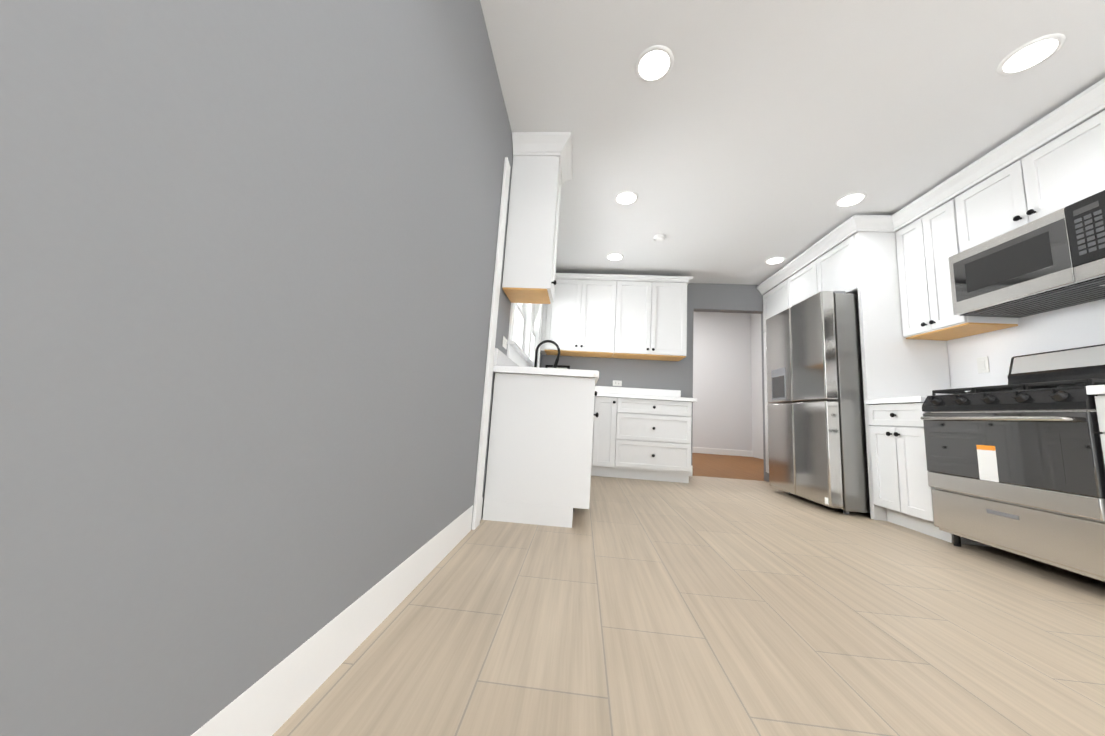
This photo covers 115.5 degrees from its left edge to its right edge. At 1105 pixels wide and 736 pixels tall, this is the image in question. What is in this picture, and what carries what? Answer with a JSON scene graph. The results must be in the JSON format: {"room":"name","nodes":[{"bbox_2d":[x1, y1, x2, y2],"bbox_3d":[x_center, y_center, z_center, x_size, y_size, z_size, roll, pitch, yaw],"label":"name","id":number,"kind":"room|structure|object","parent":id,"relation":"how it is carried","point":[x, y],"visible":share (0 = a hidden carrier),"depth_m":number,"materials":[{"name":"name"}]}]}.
{"room":"kitchen","nodes":[
{"label":"kitchen","id":0,"kind":"room"},
{"bbox_2d":[0,0,541,735],"bbox_3d":[-0.481,-0.448,1.434,0.150,2.480,6.690,3,-8,5],"label":"wall","id":1,"kind":"structure","parent":0,"point":[248,248],"depth_m":0.54,"materials":[{"name":"grey paint"}]},
{"bbox_2d":[191,497,482,735],"bbox_3d":[-0.588,0.541,0.014,0.014,0.130,4.143,3,-8,5],"label":"baseboard","id":2,"kind":"structure","parent":1,"relation":"attached to","point":[272,701],"depth_m":0.79,"materials":[{"name":"white wood"}]},
{"bbox_2d":[472,157,509,529],"bbox_3d":[-0.353,-0.214,2.057,0.019,2.200,0.095,3,-8,5],"label":"door frame","id":3,"kind":"structure","parent":1,"relation":"attached to","point":[489,371],"depth_m":2.02,"materials":[{"name":"white wood"}]},
{"bbox_2d":[502,336,506,348],"bbox_3d":[-0.329,-0.174,2.417,0.008,0.072,0.116,3,-8,5],"label":"electrical outlet","id":4,"kind":"object","parent":1,"relation":"attached to","point":[504,345],"visible":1,"depth_m":2.40,"materials":[{"name":"white plastic"}]},
{"bbox_2d":[507,303,543,367],"bbox_3d":[-0.274,-0.534,3.446,0.200,1.170,1.760,3,-8,5],"label":"window","id":5,"kind":"structure","parent":1,"relation":"in","point":[525,332],"depth_m":3.42,"materials":[{"name":"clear glass"}]},
{"bbox_2d":[502,132,572,303],"bbox_3d":[-0.089,-1.004,2.438,0.390,1.057,0.430,3,-8,5],"label":"upper cabinet","id":6,"kind":"object","parent":1,"relation":"attached to","point":[541,172],"visible":1,"depth_m":2.31,"materials":[{"name":"white wood"}]},
{"bbox_2d":[541,279,777,481],"bbox_3d":[1.567,0.099,4.519,3.440,2.480,0.120,3,-8,5],"label":"wall","id":7,"kind":"structure","parent":0,"point":[678,375],"depth_m":4.52,"materials":[{"name":"grey paint"}]},
{"bbox_2d":[540,273,619,356],"bbox_3d":[0.336,-0.667,4.486,0.911,0.968,0.344,3,-8,5],"label":"upper cabinet","id":8,"kind":"object","parent":7,"relation":"attached to","point":[581,318],"depth_m":4.32,"materials":[{"name":"white wood"}]},
{"bbox_2d":[613,380,621,385],"bbox_3d":[0.836,0.197,4.499,0.116,0.072,0.008,3,-8,5],"label":"electrical outlet","id":9,"kind":"object","parent":7,"relation":"attached to","point":[617,383],"visible":1,"depth_m":4.50,"materials":[{"name":"white plastic"}]},
{"bbox_2d":[616,275,687,360],"bbox_3d":[1.215,-0.622,4.408,0.855,0.968,0.344,3,-8,5],"label":"upper cabinet","id":10,"kind":"object","parent":7,"relation":"attached to","point":[620,316],"depth_m":4.24,"materials":[{"name":"white wood"}]},
{"bbox_2d":[756,78,1104,294],"bbox_3d":[2.658,-1.290,2.375,0.367,0.109,4.316,3,-8,5],"label":"crown molding","id":11,"kind":"structure","parent":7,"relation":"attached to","point":[1089,102],"depth_m":2.35,"materials":[{"name":"white wood"}]},
{"bbox_2d":[272,476,1104,735],"bbox_3d":[1.216,0.885,1.003,3.740,0.060,6.780,3,-8,5],"label":"floor","id":12,"kind":"structure","parent":0,"point":[703,606],"depth_m":1.08,"materials":[{"name":"beige wood"}]},
{"bbox_2d":[482,373,598,527],"bbox_3d":[-0.049,0.498,2.222,0.653,0.874,0.287,3,-8,5],"label":"base cabinet","id":13,"kind":"object","parent":12,"relation":"on","point":[539,453],"visible":1,"depth_m":2.08,"materials":[{"name":"white wood"}]},
{"bbox_2d":[591,396,691,482],"bbox_3d":[0.949,0.811,4.068,1.137,0.874,0.649,3,-8,5],"label":"base cabinet","id":14,"kind":"object","parent":12,"relation":"on","point":[645,439],"visible":0.94,"depth_m":3.79,"materials":[{"name":"white wood"}]},
{"bbox_2d":[766,291,869,513],"bbox_3d":[2.706,0.326,3.268,0.871,1.840,0.910,3,-8,5],"label":"fridge","id":15,"kind":"object","parent":12,"relation":"on","point":[817,434],"visible":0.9,"depth_m":2.96,"materials":[{"name":"silver metal"}]},
{"bbox_2d":[763,232,950,520],"bbox_3d":[2.875,0.122,3.553,0.657,2.340,1.563,3,-8,5],"label":"surround","id":16,"kind":"object","parent":12,"relation":"on","point":[864,267],"visible":0.19,"depth_m":2.87,"materials":[{"name":"white wood"}]},
{"bbox_2d":[868,403,992,546],"bbox_3d":[2.745,0.706,2.451,0.651,0.874,0.467,3,-8,5],"label":"base cabinet","id":17,"kind":"object","parent":12,"relation":"on","point":[902,493],"visible":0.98,"depth_m":2.45,"materials":[{"name":"white wood"}]},
{"bbox_2d":[864,384,1007,404],"bbox_3d":[2.785,0.192,2.520,0.647,0.165,0.467,3,-8,5],"label":"countertop","id":18,"kind":"structure","parent":17,"relation":"on","point":[911,399],"depth_m":2.50,"materials":[{"name":"stone"}]},
{"bbox_2d":[921,344,1104,581],"bbox_3d":[2.679,0.455,1.867,0.701,1.207,0.756,3,-8,5],"label":"range","id":19,"kind":"object","parent":12,"relation":"on","point":[1015,465],"visible":0.96,"depth_m":1.80,"materials":[{"name":"silver metal"}]},
{"bbox_2d":[1095,395,1104,464],"bbox_3d":[2.642,0.528,1.179,0.651,0.874,0.577,3,-8,5],"label":"base cabinet","id":20,"kind":"object","parent":12,"relation":"on","point":[1100,403],"visible":1,"depth_m":1.52,"materials":[{"name":"white wood"}]},
{"bbox_3d":[0.073,0.709,3.721,0.651,0.874,1.510,3,-8,5],"label":"base cabinet","id":21,"kind":"object","parent":12,"relation":"on","visible":0},
{"bbox_2d":[493,348,602,396],"bbox_3d":[0.061,0.215,3.311,0.660,0.351,2.466,3,-8,5],"label":"countertop","id":22,"kind":"structure","parent":21,"relation":"on","point":[503,363],"depth_m":2.11,"materials":[{"name":"stone"}]},
{"bbox_2d":[534,340,559,367],"bbox_3d":[-0.062,-0.055,3.413,0.264,0.453,0.083,3,-8,5],"label":"faucet","id":23,"kind":"object","parent":22,"relation":"on","point":[555,344],"visible":0.65,"depth_m":3.43,"materials":[{"name":"black metal"}]},
{"bbox_2d":[545,365,569,368],"bbox_3d":[0.055,0.141,4.462,0.320,0.356,0.136,2,-8,12],"label":"sink","id":24,"kind":"object","parent":22,"relation":"on","point":[559,366],"visible":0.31,"depth_m":4.47,"materials":[{"name":"black metal"}]},
{"bbox_2d":[602,386,696,401],"bbox_3d":[1.030,0.298,4.143,1.131,0.170,0.647,3,-8,5],"label":"countertop","id":25,"kind":"structure","parent":21,"relation":"on","point":[618,392],"depth_m":4.41,"materials":[{"name":"stone"}]},
{"bbox_3d":[2.581,0.423,0.429,0.651,0.874,0.936,3,-8,5],"label":"base cabinet","id":26,"kind":"object","parent":12,"relation":"on","visible":0},
{"bbox_2d":[1086,385,1104,394],"bbox_3d":[2.645,-0.052,0.784,0.647,0.165,1.517,3,-8,5],"label":"countertop","id":27,"kind":"structure","parent":26,"relation":"on","point":[1095,389],"depth_m":1.52,"materials":[{"name":"stone"}]},
{"bbox_2d":[692,453,763,480],"bbox_3d":[2.340,1.663,6.223,4.200,0.060,3.920,3,-8,5],"label":"floor","id":28,"kind":"structure","parent":0,"point":[729,466],"depth_m":5.52,"materials":[{"name":"brown wood"}]},
{"bbox_2d":[692,311,763,458],"bbox_3d":[2.297,-0.257,4.611,4.200,3.300,0.080,3,-8,5],"label":"wall","id":29,"kind":"structure","parent":0,"point":[727,382],"depth_m":4.49,"materials":[{"name":"white paint"}]},
{"bbox_2d":[692,447,752,456],"bbox_3d":[2.478,1.797,7.866,3.900,0.130,0.014,3,-8,5],"label":"baseboard","id":30,"kind":"structure","parent":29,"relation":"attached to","point":[732,452],"depth_m":7.74,"materials":[{"name":"white wood"}]},
{"bbox_2d":[480,0,1104,284],"bbox_3d":[1.379,-1.632,1.374,3.740,0.080,6.840,3,-8,5],"label":"ceiling","id":31,"kind":"structure","parent":0,"point":[742,141],"depth_m":2.01,"materials":[{"name":"white paint"}]},
{"bbox_2d":[606,253,623,260],"bbox_3d":[0.717,-1.275,4.001,0.196,0.007,0.196,3,-8,5],"label":"recessed light","id":32,"kind":"object","parent":31,"relation":"in","point":[614,256],"visible":1,"depth_m":3.99,"materials":[{"name":"white plastic"}]},
{"bbox_2d":[615,190,637,204],"bbox_3d":[0.620,-1.427,2.926,0.196,0.007,0.196,3,-8,5],"label":"recessed light","id":33,"kind":"object","parent":31,"relation":"in","point":[626,197],"visible":1,"depth_m":2.91,"materials":[{"name":"white plastic"}]},
{"bbox_2d":[635,45,673,82],"bbox_3d":[0.531,-1.582,1.820,0.196,0.007,0.196,3,-8,5],"label":"recessed light","id":34,"kind":"object","parent":31,"relation":"in","point":[652,63],"visible":1,"depth_m":1.81,"materials":[{"name":"white plastic"}]},
{"bbox_2d":[654,234,664,241],"bbox_3d":[1.078,-1.306,3.510,0.110,0.033,0.110,3,-8,5],"label":"smoke detector","id":35,"kind":"object","parent":31,"relation":"attached to","point":[659,237],"visible":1,"depth_m":3.48,"materials":[{"name":"white plastic"}]},
{"bbox_2d":[765,256,785,263],"bbox_3d":[2.458,-1.185,3.847,0.196,0.007,0.196,3,-8,5],"label":"recessed light","id":36,"kind":"object","parent":31,"relation":"in","point":[777,260],"visible":1,"depth_m":3.83,"materials":[{"name":"white plastic"}]},
{"bbox_2d":[835,192,866,206],"bbox_3d":[2.371,-1.336,2.771,0.196,0.007,0.196,3,-8,5],"label":"recessed light","id":37,"kind":"object","parent":31,"relation":"in","point":[850,199],"visible":1,"depth_m":2.76,"materials":[{"name":"white plastic"}]},
{"bbox_2d":[997,33,1065,75],"bbox_3d":[2.282,-1.492,1.666,0.196,0.007,0.196,3,-8,5],"label":"recessed light","id":38,"kind":"object","parent":31,"relation":"in","point":[1029,54],"visible":1,"depth_m":1.66,"materials":[{"name":"white plastic"}]},
{"bbox_2d":[947,299,1104,387],"bbox_3d":[3.090,-0.264,1.119,0.150,2.480,6.690,3,-8,5],"label":"wall","id":39,"kind":"structure","parent":0,"point":[1079,325],"depth_m":2.31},
{"bbox_2d":[895,199,1018,340],"bbox_3d":[2.984,-0.714,2.631,0.359,0.920,0.467,3,-8,5],"label":"upper cabinet","id":40,"kind":"object","parent":39,"relation":"attached to","point":[927,245],"visible":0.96,"depth_m":2.61,"materials":[{"name":"white wood"}]},
{"bbox_2d":[977,356,989,373],"bbox_3d":[3.121,-0.021,2.526,0.008,0.116,0.072,3,-8,5],"label":"light switch","id":41,"kind":"object","parent":39,"relation":"attached to","point":[983,364],"visible":1,"depth_m":2.52,"materials":[{"name":"white plastic"}]},
{"bbox_2d":[955,110,1104,251],"bbox_3d":[2.950,-1.039,2.055,0.359,0.434,0.760,3,-8,5],"label":"upper cabinet","id":42,"kind":"object","parent":39,"relation":"attached to","point":[1064,170],"visible":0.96,"depth_m":2.01,"materials":[{"name":"white wood"}]},
{"bbox_2d":[948,190,1104,317],"bbox_3d":[2.900,-0.600,2.006,0.406,0.426,0.738,3,-8,5],"label":"microwave","id":43,"kind":"object","parent":42,"relation":"attached to","point":[1055,260],"visible":1,"depth_m":1.96,"materials":[{"name":"silver metal"}]}
]}

